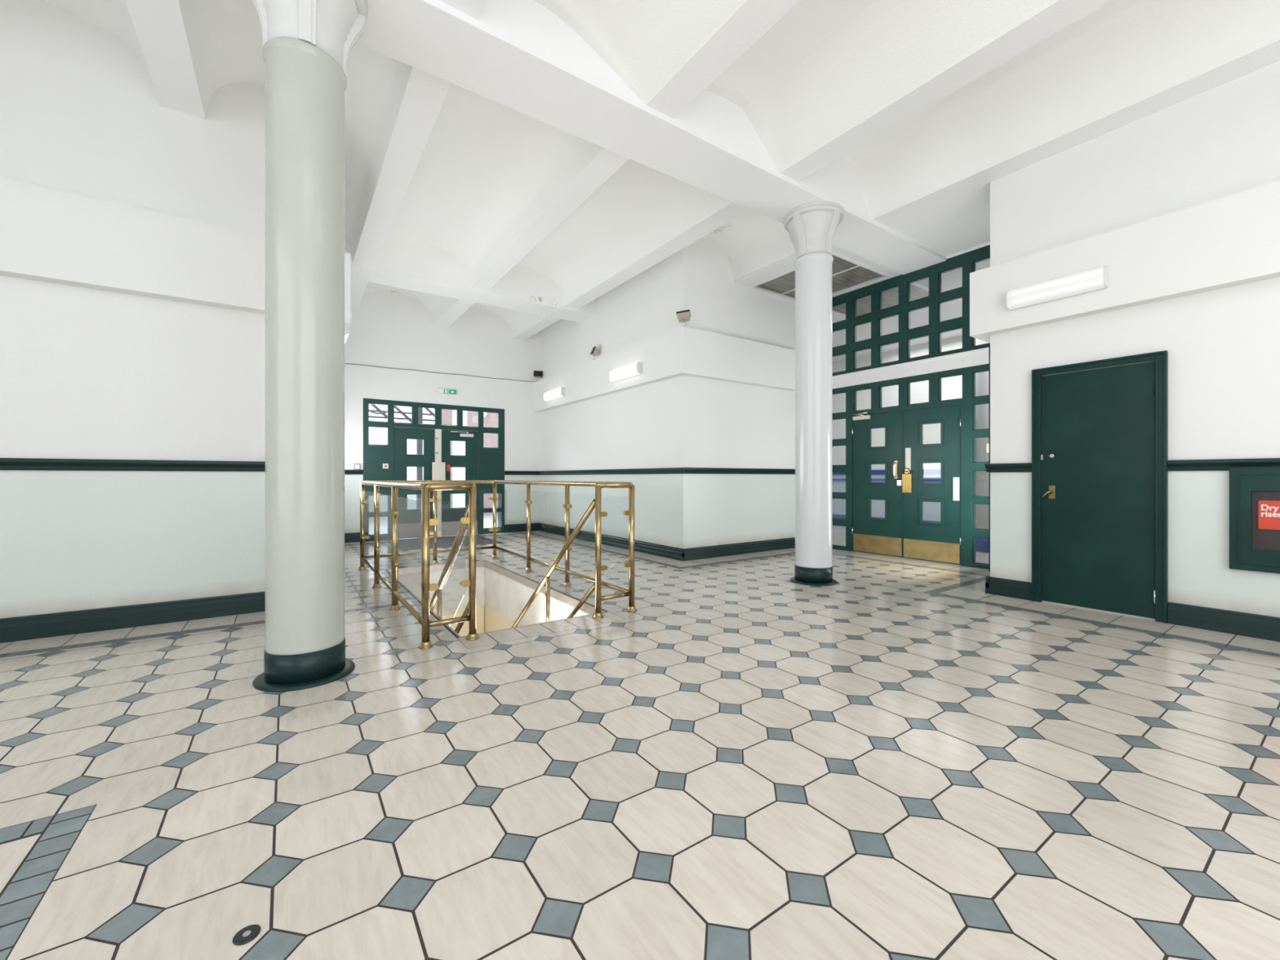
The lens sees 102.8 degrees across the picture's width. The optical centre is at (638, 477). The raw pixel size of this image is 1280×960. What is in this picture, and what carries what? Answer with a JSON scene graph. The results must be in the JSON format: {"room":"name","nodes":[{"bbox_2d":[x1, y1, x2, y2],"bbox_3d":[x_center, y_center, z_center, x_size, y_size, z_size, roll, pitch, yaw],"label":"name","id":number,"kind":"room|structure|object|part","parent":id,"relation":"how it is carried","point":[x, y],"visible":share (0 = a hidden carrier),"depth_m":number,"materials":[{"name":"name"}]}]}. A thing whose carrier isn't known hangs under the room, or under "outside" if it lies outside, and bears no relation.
{"room":"building lobby","nodes":[
{"label":"building lobby","id":0,"kind":"room"},
{"bbox_2d":[0,0,265,618],"bbox_3d":[-6.064,-1.220,5.424,4.550,4.760,4.890,0,0,-35],"label":"wall","id":1,"kind":"structure","parent":0,"point":[86,373],"depth_m":3.91,"materials":[{"name":"white paint"}]},
{"bbox_2d":[0,591,265,643],"bbox_3d":[-5.958,1.067,5.477,4.384,0.165,4.924,0,0,-35],"label":"baseboard","id":2,"kind":"structure","parent":1,"relation":"attached to","point":[75,622],"depth_m":3.90,"materials":[{"name":"black"}]},
{"bbox_2d":[0,457,265,471],"bbox_3d":[-5.956,-0.092,5.476,4.386,0.085,4.926,0,0,-35],"label":"rail","id":3,"kind":"object","parent":1,"relation":"attached to","point":[6,464],"depth_m":3.90,"materials":[{"name":"black"}]},
{"bbox_2d":[0,177,351,337],"bbox_3d":[-5.891,-1.725,5.464,4.480,0.630,5.020,0,0,-35],"label":"bulkhead","id":4,"kind":"object","parent":1,"relation":"attached to","point":[48,235],"visible":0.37,"depth_m":3.84,"materials":[{"name":"white paint"}]},
{"bbox_2d":[344,324,350,343],"bbox_3d":[-3.392,-1.635,5.859,0.088,0.176,0.808,0,0,-35],"label":"wall lamp","id":5,"kind":"object","parent":4,"relation":"attached to","point":[348,329],"visible":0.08,"depth_m":5.55,"materials":[{"name":"white plastic"}]},
{"bbox_2d":[344,291,539,533],"bbox_3d":[-3.916,-1.220,9.989,4.360,4.760,0.200,0,0,-35],"label":"wall","id":6,"kind":"structure","parent":0,"point":[391,330],"depth_m":9.92,"materials":[{"name":"white paint"}]},
{"bbox_2d":[353,462,360,469],"bbox_3d":[-5.000,-0.195,9.094,0.100,0.110,0.046,0,0,-35],"label":"wall switch","id":7,"kind":"object","parent":6,"relation":"attached to","point":[356,466],"visible":1,"depth_m":9.08,"materials":[{"name":"grey plastic"}]},
{"bbox_2d":[363,398,504,541],"bbox_3d":[-3.861,-0.135,9.908,2.609,2.570,0.155,0,0,-35],"label":"door","id":8,"kind":"structure","parent":6,"relation":"in","point":[479,462],"depth_m":9.84,"materials":[{"name":"green paint"}]},
{"bbox_2d":[382,463,388,468],"bbox_3d":[-4.618,-0.205,9.345,0.092,0.092,0.042,0,0,-35],"label":"button","id":9,"kind":"object","parent":8,"relation":"attached to","point":[384,465],"visible":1,"depth_m":9.34,"materials":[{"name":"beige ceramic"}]},
{"bbox_3d":[-4.224,1.000,9.665,0.693,0.260,0.007,0,0,-34],"label":"kick plate","id":10,"kind":"part","parent":8,"relation":"part of","materials":[{"name":"beige"}]},
{"bbox_3d":[-3.877,0.110,9.894,0.114,2.080,0.100,0,0,-34],"label":"post","id":11,"kind":"part","parent":8,"relation":"part of","materials":[{"name":"green wood"}]},
{"bbox_3d":[-3.538,1.000,10.136,0.695,0.260,0.007,0,0,-34],"label":"kick plate","id":12,"kind":"part","parent":8,"relation":"part of","materials":[{"name":"beige"}]},
{"bbox_2d":[344,363,533,382],"bbox_3d":[-3.855,-2.027,9.899,3.880,0.067,0.012,0,0,-35],"label":"cable","id":13,"kind":"object","parent":6,"relation":"attached to","point":[344,363],"visible":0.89,"depth_m":9.85,"materials":[{"name":"grey plastic"}]},
{"bbox_2d":[344,522,538,542],"bbox_3d":[-3.850,1.067,9.892,4.160,0.165,0.034,0,0,-35],"label":"baseboard","id":14,"kind":"structure","parent":6,"relation":"attached to","point":[348,537],"depth_m":10.69,"materials":[{"name":"black"}]},
{"bbox_2d":[344,469,538,475],"bbox_3d":[-3.849,-0.092,9.891,4.160,0.085,0.036,0,0,-35],"label":"rail","id":15,"kind":"object","parent":6,"relation":"attached to","point":[346,471],"visible":0.67,"depth_m":10.69,"materials":[{"name":"black"}]},
{"bbox_2d":[436,387,456,395],"bbox_3d":[-3.728,-1.672,9.962,0.360,0.096,0.056,0,0,-35],"label":"exit sign","id":16,"kind":"object","parent":6,"relation":"attached to","point":[445,391],"visible":1,"depth_m":9.94,"materials":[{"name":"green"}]},
{"bbox_2d":[398,566,589,636],"bbox_3d":[-1.701,2.851,5.353,1.460,3.398,3.490,0,0,-35],"label":"wall","id":17,"kind":"structure","parent":0,"point":[500,599],"depth_m":6.62,"materials":[{"name":"white paint"}]},
{"bbox_2d":[0,494,1279,959],"bbox_3d":[-7.723,1.225,16.534,22.000,0.150,44.000,0,0,-35],"label":"floor","id":18,"kind":"structure","parent":0,"point":[899,758],"depth_m":1.94,"materials":[{"name":"tile"}]},
{"bbox_2d":[232,924,260,945],"bbox_3d":[-0.983,1.147,1.283,0.056,0.006,0.056,0,0,-35],"label":"cap","id":19,"kind":"object","parent":18,"relation":"on","point":[247,934],"visible":1,"depth_m":1.28,"materials":[{"name":"black plastic"}]},
{"bbox_2d":[251,0,368,692],"bbox_3d":[-1.940,-0.866,2.987,0.640,4.031,0.640,0,0,-35],"label":"column","id":20,"kind":"structure","parent":18,"relation":"on","point":[308,45],"depth_m":2.82,"materials":[{"name":"white paint"}]},
{"bbox_2d":[368,404,434,509],"bbox_3d":[-8.742,-0.940,18.988,6.100,4.220,1.270,0,0,-35],"label":"canopy","id":21,"kind":"object","parent":18,"relation":"on","point":[419,442],"visible":0.26,"depth_m":18.86,"materials":[{"name":"grey metal"}]},
{"bbox_2d":[387,534,502,550],"bbox_3d":[-3.469,1.146,9.125,1.620,0.008,1.530,0,0,-35],"label":"entrance mat","id":22,"kind":"object","parent":18,"relation":"on","point":[442,541],"visible":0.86,"depth_m":8.96,"materials":[{"name":"grey"}]},
{"bbox_2d":[441,408,497,514],"bbox_3d":[-2.713,-2.340,19.176,8.750,7.020,3.320,0,0,-35],"label":"brick building","id":23,"kind":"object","parent":18,"relation":"on","point":[448,416],"visible":0.16,"depth_m":15.93,"materials":[{"name":"white"}]},
{"bbox_2d":[386,560,605,637],"bbox_3d":[-1.701,1.185,5.353,1.228,0.079,3.258,0,0,-35],"label":"edging","id":24,"kind":"object","parent":18,"relation":"attached to","point":[587,608],"visible":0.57,"depth_m":5.80,"materials":[{"name":"beige tile"}]},
{"bbox_2d":[358,480,636,648],"bbox_3d":[-1.742,1.312,5.386,1.772,2.547,3.642,0,0,-35],"label":"stair railing","id":25,"kind":"object","parent":18,"relation":"on","point":[424,486],"visible":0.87,"depth_m":4.39,"materials":[{"name":"gold metal"}]},
{"bbox_3d":[-3.439,0.608,6.373,0.050,1.085,0.051,0,0,-34],"label":"post","id":26,"kind":"part","parent":25,"relation":"part of","materials":[{"name":"gold metal"}]},
{"bbox_3d":[-2.734,0.608,5.347,0.050,1.085,0.051,0,0,-34],"label":"post","id":27,"kind":"part","parent":25,"relation":"part of","materials":[{"name":"gold metal"}]},
{"bbox_3d":[-2.440,1.000,4.918,0.038,0.037,3.530,0,0,-34],"label":"rail","id":28,"kind":"part","parent":25,"relation":"part of","materials":[{"name":"gold metal"}]},
{"bbox_3d":[-2.120,0.608,4.452,0.050,1.085,0.051,0,0,-34],"label":"post","id":29,"kind":"part","parent":25,"relation":"part of","materials":[{"name":"gold metal"}]},
{"bbox_3d":[-1.440,0.608,3.463,0.050,1.085,0.051,0,0,-34],"label":"post","id":30,"kind":"part","parent":25,"relation":"part of","materials":[{"name":"gold metal"}]},
{"bbox_3d":[-2.747,1.000,6.848,1.680,0.037,0.038,0,0,-34],"label":"rail","id":31,"kind":"part","parent":25,"relation":"part of","materials":[{"name":"gold metal"}]},
{"bbox_3d":[-2.727,0.608,6.863,0.050,1.085,0.051,0,0,-34],"label":"post","id":32,"kind":"part","parent":25,"relation":"part of","materials":[{"name":"gold metal"}]},
{"bbox_3d":[-1.793,1.045,4.534,0.047,1.736,2.153,0,0,-34],"label":"handrail","id":33,"kind":"part","parent":25,"relation":"part of","materials":[{"name":"gold metal"}]},
{"bbox_3d":[-1.310,1.000,3.553,0.315,0.037,0.038,0,0,-34],"label":"rail","id":34,"kind":"part","parent":25,"relation":"part of","materials":[{"name":"gold metal"}]},
{"bbox_3d":[-1.744,1.677,4.462,0.040,1.604,1.974,0,0,-34],"label":"rod","id":35,"kind":"part","parent":25,"relation":"part of","materials":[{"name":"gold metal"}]},
{"bbox_3d":[-1.180,0.608,3.642,0.050,1.085,0.051,0,0,-34],"label":"post","id":36,"kind":"part","parent":25,"relation":"part of","materials":[{"name":"gold metal"}]},
{"bbox_3d":[-2.055,0.608,7.324,0.050,1.085,0.051,0,0,-34],"label":"post","id":37,"kind":"part","parent":25,"relation":"part of","materials":[{"name":"gold metal"}]},
{"bbox_3d":[-1.742,0.065,5.386,1.731,0.050,3.601,0,0,-34],"label":"rail","id":38,"kind":"part","parent":25,"relation":"part of","materials":[{"name":"gold metal"}]},
{"bbox_3d":[-1.350,0.608,6.298,0.050,1.085,0.051,0,0,-34],"label":"post","id":39,"kind":"part","parent":25,"relation":"part of","materials":[{"name":"gold metal"}]},
{"bbox_3d":[-0.953,1.045,5.111,0.047,1.736,2.153,0,0,-34],"label":"handrail","id":40,"kind":"part","parent":25,"relation":"part of","materials":[{"name":"gold metal"}]},
{"bbox_3d":[-1.055,1.000,5.870,0.038,0.037,3.530,0,0,-34],"label":"rail","id":41,"kind":"part","parent":25,"relation":"part of","materials":[{"name":"gold metal"}]},
{"bbox_3d":[-0.752,0.608,5.429,0.050,1.085,0.051,0,0,-34],"label":"post","id":42,"kind":"part","parent":25,"relation":"part of","materials":[{"name":"gold metal"}]},
{"bbox_3d":[-0.903,1.677,5.040,0.040,1.604,1.974,0,0,-34],"label":"rod","id":43,"kind":"part","parent":25,"relation":"part of","materials":[{"name":"gold metal"}]},
{"bbox_3d":[-0.329,0.608,4.203,0.050,1.085,0.051,0,0,-34],"label":"post","id":44,"kind":"part","parent":25,"relation":"part of","materials":[{"name":"gold metal"}]},
{"bbox_3d":[-0.191,1.000,4.307,0.345,0.037,0.038,0,0,-37],"label":"rail","id":45,"kind":"part","parent":25,"relation":"part of","materials":[{"name":"gold metal"}]},
{"bbox_3d":[-0.056,0.608,4.415,0.050,1.085,0.051,0,0,-34],"label":"post","id":46,"kind":"part","parent":25,"relation":"part of","materials":[{"name":"gold metal"}]},
{"bbox_2d":[783,201,844,586],"bbox_3d":[1.939,-0.866,5.653,0.640,4.031,0.640,0,0,-35],"label":"column","id":47,"kind":"structure","parent":18,"relation":"on","point":[811,227],"depth_m":5.48,"materials":[{"name":"white paint"}]},
{"bbox_2d":[35,0,1279,339],"bbox_3d":[0.167,-3.290,3.968,13.170,0.820,14.750,0,0,-35],"label":"ceiling","id":48,"kind":"structure","parent":0,"point":[522,162],"depth_m":4.34,"materials":[{"name":"white paint"}]},
{"bbox_2d":[734,244,901,302],"bbox_3d":[2.605,-2.922,7.439,1.720,0.095,1.610,0,0,-35],"label":"ceiling vent","id":49,"kind":"object","parent":48,"relation":"attached to","point":[851,271],"visible":0.69,"depth_m":7.38,"materials":[{"name":"white metal"}]},
{"bbox_3d":[2.656,-2.933,7.541,1.320,0.015,1.420,0,0,-34],"label":"panel","id":50,"kind":"part","parent":49,"relation":"part of","materials":[{"name":"white metal"}]},
{"bbox_2d":[539,236,795,548],"bbox_3d":[0.418,-1.220,9.879,2.860,4.760,4.890,0,0,-35],"label":"wall","id":51,"kind":"structure","parent":0,"point":[682,421],"depth_m":7.83,"materials":[{"name":"white paint"}]},
{"bbox_2d":[533,325,795,412],"bbox_3d":[0.339,-1.725,9.746,2.840,0.630,5.020,0,0,-35],"label":"bulkhead","id":52,"kind":"object","parent":51,"relation":"attached to","point":[682,350],"visible":0.82,"depth_m":7.66,"materials":[{"name":"white paint"}]},
{"bbox_2d":[533,370,542,381],"bbox_3d":[-2.134,-2.158,10.909,0.190,0.232,0.126,0,0,-9],"label":"floodlight","id":53,"kind":"object","parent":52,"relation":"on","point":[537,374],"visible":0.94,"depth_m":10.88,"materials":[{"name":"black metal"}]},
{"bbox_3d":[-2.130,-2.207,10.880,0.184,0.128,0.025,3,-22,-9],"label":"glass","id":54,"kind":"part","parent":53,"relation":"part of","materials":[{"name":"black glass"}]},
{"bbox_2d":[543,386,564,401],"bbox_3d":[-1.660,-1.635,10.071,0.088,0.176,0.808,0,0,-35],"label":"wall lamp","id":55,"kind":"object","parent":52,"relation":"attached to","point":[558,393],"visible":1,"depth_m":9.98,"materials":[{"name":"white plastic"}]},
{"bbox_2d":[590,346,599,359],"bbox_3d":[-0.759,-2.160,8.905,0.130,0.237,0.195,0,0,-16],"label":"floodlight","id":56,"kind":"object","parent":52,"relation":"on","point":[594,351],"visible":0.91,"depth_m":8.84,"materials":[{"name":"beige metal"}]},
{"bbox_3d":[-0.786,-2.208,8.898,0.025,0.128,0.184,25,-1,-17],"label":"glass","id":57,"kind":"part","parent":56,"relation":"part of","materials":[{"name":"grey glass"}]},
{"bbox_2d":[608,362,641,382],"bbox_3d":[-0.210,-1.635,7.961,0.088,0.176,0.808,0,0,-35],"label":"wall lamp","id":58,"kind":"object","parent":52,"relation":"attached to","point":[635,369],"visible":1,"depth_m":7.88,"materials":[{"name":"white plastic"}]},
{"bbox_2d":[675,309,690,325],"bbox_3d":[0.618,-2.154,6.964,0.189,0.224,0.143,0,0,11],"label":"floodlight","id":59,"kind":"object","parent":52,"relation":"on","point":[683,316],"visible":0.87,"depth_m":6.91,"materials":[{"name":"beige metal"}]},
{"bbox_3d":[0.620,-2.226,6.971,0.184,0.025,0.128,-7,-19,11],"label":"glass","id":60,"kind":"part","parent":59,"relation":"part of","materials":[{"name":"glass"}]},
{"bbox_2d":[537,467,795,475],"bbox_3d":[0.343,-0.092,9.806,2.726,0.085,4.926,0,0,-35],"label":"rail","id":61,"kind":"object","parent":51,"relation":"attached to","point":[658,470],"visible":0.83,"depth_m":7.87,"materials":[{"name":"black"}]},
{"bbox_2d":[538,522,795,560],"bbox_3d":[0.343,1.067,9.807,2.724,0.165,4.924,0,0,-35],"label":"baseboard","id":62,"kind":"structure","parent":51,"relation":"attached to","point":[714,551],"depth_m":7.78,"materials":[{"name":"black"}]},
{"bbox_2d":[832,335,962,521],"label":"window","id":63,"kind":"structure","parent":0,"point":[951,387],"depth_m":11.96,"materials":[{"name":"clear glass"}]},
{"bbox_2d":[832,468,940,481],"bbox_3d":[7.282,-0.045,9.859,0.031,0.270,11.000,0,0,-35],"label":"rail","id":64,"kind":"object","parent":63,"relation":"attached to","point":[876,471],"depth_m":12.01,"materials":[{"name":"blue paint"}]},
{"bbox_2d":[832,514,940,522],"bbox_3d":[7.282,1.050,9.859,0.031,0.200,11.000,0,0,-35],"label":"baseboard","id":65,"kind":"structure","parent":63,"relation":"attached to","point":[839,516],"depth_m":12.87,"materials":[{"name":"blue paint"}]},
{"bbox_2d":[832,258,990,363],"bbox_3d":[5.634,-3.000,8.726,4.429,0.100,11.400,0,0,-35],"label":"ceiling","id":66,"kind":"structure","parent":0,"point":[950,280],"depth_m":9.66,"materials":[{"name":"white paint"}]},
{"bbox_2d":[946,242,990,258],"bbox_3d":[3.843,-3.250,7.288,0.150,0.700,3.260,0,0,-35],"label":"wall","id":67,"kind":"structure","parent":0,"point":[988,243],"depth_m":6.56,"materials":[{"name":"white paint"}]},
{"bbox_2d":[975,337,988,552],"bbox_3d":[5.435,-0.900,7.982,0.330,4.100,0.330,0,0,-35],"label":"window","id":68,"kind":"structure","parent":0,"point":[981,378],"depth_m":7.89,"materials":[{"name":"clear glass"}]},
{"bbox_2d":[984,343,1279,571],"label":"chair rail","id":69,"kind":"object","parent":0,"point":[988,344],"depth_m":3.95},
{"bbox_2d":[990,60,1279,620],"bbox_3d":[5.916,-1.220,2.974,1.620,4.760,6.200,0,0,-35],"label":"wall","id":70,"kind":"structure","parent":0,"point":[1222,345],"depth_m":4.01,"materials":[{"name":"white paint"}]},
{"bbox_2d":[832,346,988,568],"bbox_3d":[3.794,-0.235,7.255,0.147,2.770,3.260,0,0,-35],"label":"door","id":71,"kind":"structure","parent":70,"relation":"in","point":[903,532],"depth_m":7.16,"materials":[{"name":"green paint"}]},
{"bbox_3d":[3.551,1.000,7.612,0.005,0.260,0.756,0,0,-34],"label":"kick plate","id":72,"kind":"part","parent":71,"relation":"part of","materials":[{"name":"gold metal"}]},
{"bbox_3d":[3.691,-0.110,7.348,0.074,0.222,0.022,0,0,-34],"label":"pull handle","id":73,"kind":"part","parent":71,"relation":"part of","materials":[{"name":"silver metal"}]},
{"bbox_3d":[3.716,-0.110,7.365,0.011,0.260,0.050,0,0,-34],"label":"handle plate","id":74,"kind":"part","parent":71,"relation":"part of","materials":[{"name":"gold metal"}]},
{"bbox_3d":[3.743,0.080,7.326,0.009,0.080,0.065,0,0,-34],"label":"keyhole plate","id":75,"kind":"part","parent":71,"relation":"part of","materials":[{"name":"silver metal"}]},
{"bbox_3d":[3.784,-0.085,7.204,0.066,0.094,0.108,0,0,-34],"label":"lever handle","id":76,"kind":"part","parent":71,"relation":"part of","materials":[{"name":"gold metal"}]},
{"bbox_3d":[3.815,-0.259,7.222,0.009,0.317,0.073,0,0,-34],"label":"finger plate","id":77,"kind":"part","parent":71,"relation":"part of","materials":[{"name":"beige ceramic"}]},
{"bbox_2d":[832,244,990,376],"bbox_3d":[3.818,-2.260,7.271,0.090,1.280,3.260,0,0,-35],"label":"window","id":78,"kind":"structure","parent":71,"relation":"on","point":[967,261],"depth_m":7.23,"materials":[{"name":"green paint"}]},
{"bbox_3d":[3.989,1.000,6.974,0.005,0.260,0.736,0,0,-34],"label":"kick plate","id":79,"kind":"part","parent":71,"relation":"part of","materials":[{"name":"gold metal"}]},
{"bbox_2d":[1031,350,1168,623],"bbox_3d":[3.919,0.075,4.393,0.074,2.150,0.886,0,0,-35],"label":"door","id":80,"kind":"structure","parent":70,"relation":"in","point":[1104,456],"depth_m":4.35,"materials":[{"name":"green wood"}]},
{"bbox_3d":[3.726,0.156,4.659,0.057,0.070,0.076,0,0,-34],"label":"lever handle","id":81,"kind":"part","parent":80,"relation":"part of","materials":[{"name":"gold metal"}]},
{"bbox_3d":[3.765,0.135,4.648,0.007,0.120,0.047,0,0,-34],"label":"handle plate","id":82,"kind":"part","parent":80,"relation":"part of","materials":[{"name":"gold metal"}]},
{"bbox_2d":[969,180,1279,342],"bbox_3d":[5.752,-1.725,2.940,1.570,0.630,6.330,0,0,-35],"label":"bulkhead","id":83,"kind":"object","parent":70,"relation":"attached to","point":[1232,240],"visible":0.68,"depth_m":4.03,"materials":[{"name":"white paint"}]},
{"bbox_2d":[1005,266,1107,310],"bbox_3d":[3.665,-1.658,4.503,0.099,0.176,0.708,0,0,-35],"label":"wall lamp","id":84,"kind":"object","parent":83,"relation":"attached to","point":[1096,279],"visible":1,"depth_m":4.45,"materials":[{"name":"white plastic"}]},
{"bbox_2d":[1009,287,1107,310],"bbox_3d":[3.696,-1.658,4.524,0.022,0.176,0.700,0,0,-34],"label":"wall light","id":85,"kind":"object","parent":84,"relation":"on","point":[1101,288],"depth_m":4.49,"materials":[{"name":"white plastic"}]},
{"bbox_2d":[985,576,1279,641],"bbox_3d":[5.818,1.067,2.927,1.474,0.165,6.234,0,0,-35],"label":"baseboard","id":86,"kind":"structure","parent":70,"relation":"attached to","point":[1237,623],"depth_m":3.85,"materials":[{"name":"black"}]},
{"bbox_2d":[1229,466,1279,573],"bbox_3d":[4.573,0.300,3.449,0.056,0.744,0.765,0,0,-35],"label":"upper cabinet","id":87,"kind":"object","parent":70,"relation":"attached to","point":[1254,491],"visible":1,"depth_m":3.66,"materials":[{"name":"green metal"}]},
{"bbox_3d":[4.582,0.308,3.453,0.016,0.416,0.561,0,0,-34],"label":"panel","id":88,"kind":"part","parent":87,"relation":"part of","materials":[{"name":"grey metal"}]}
]}

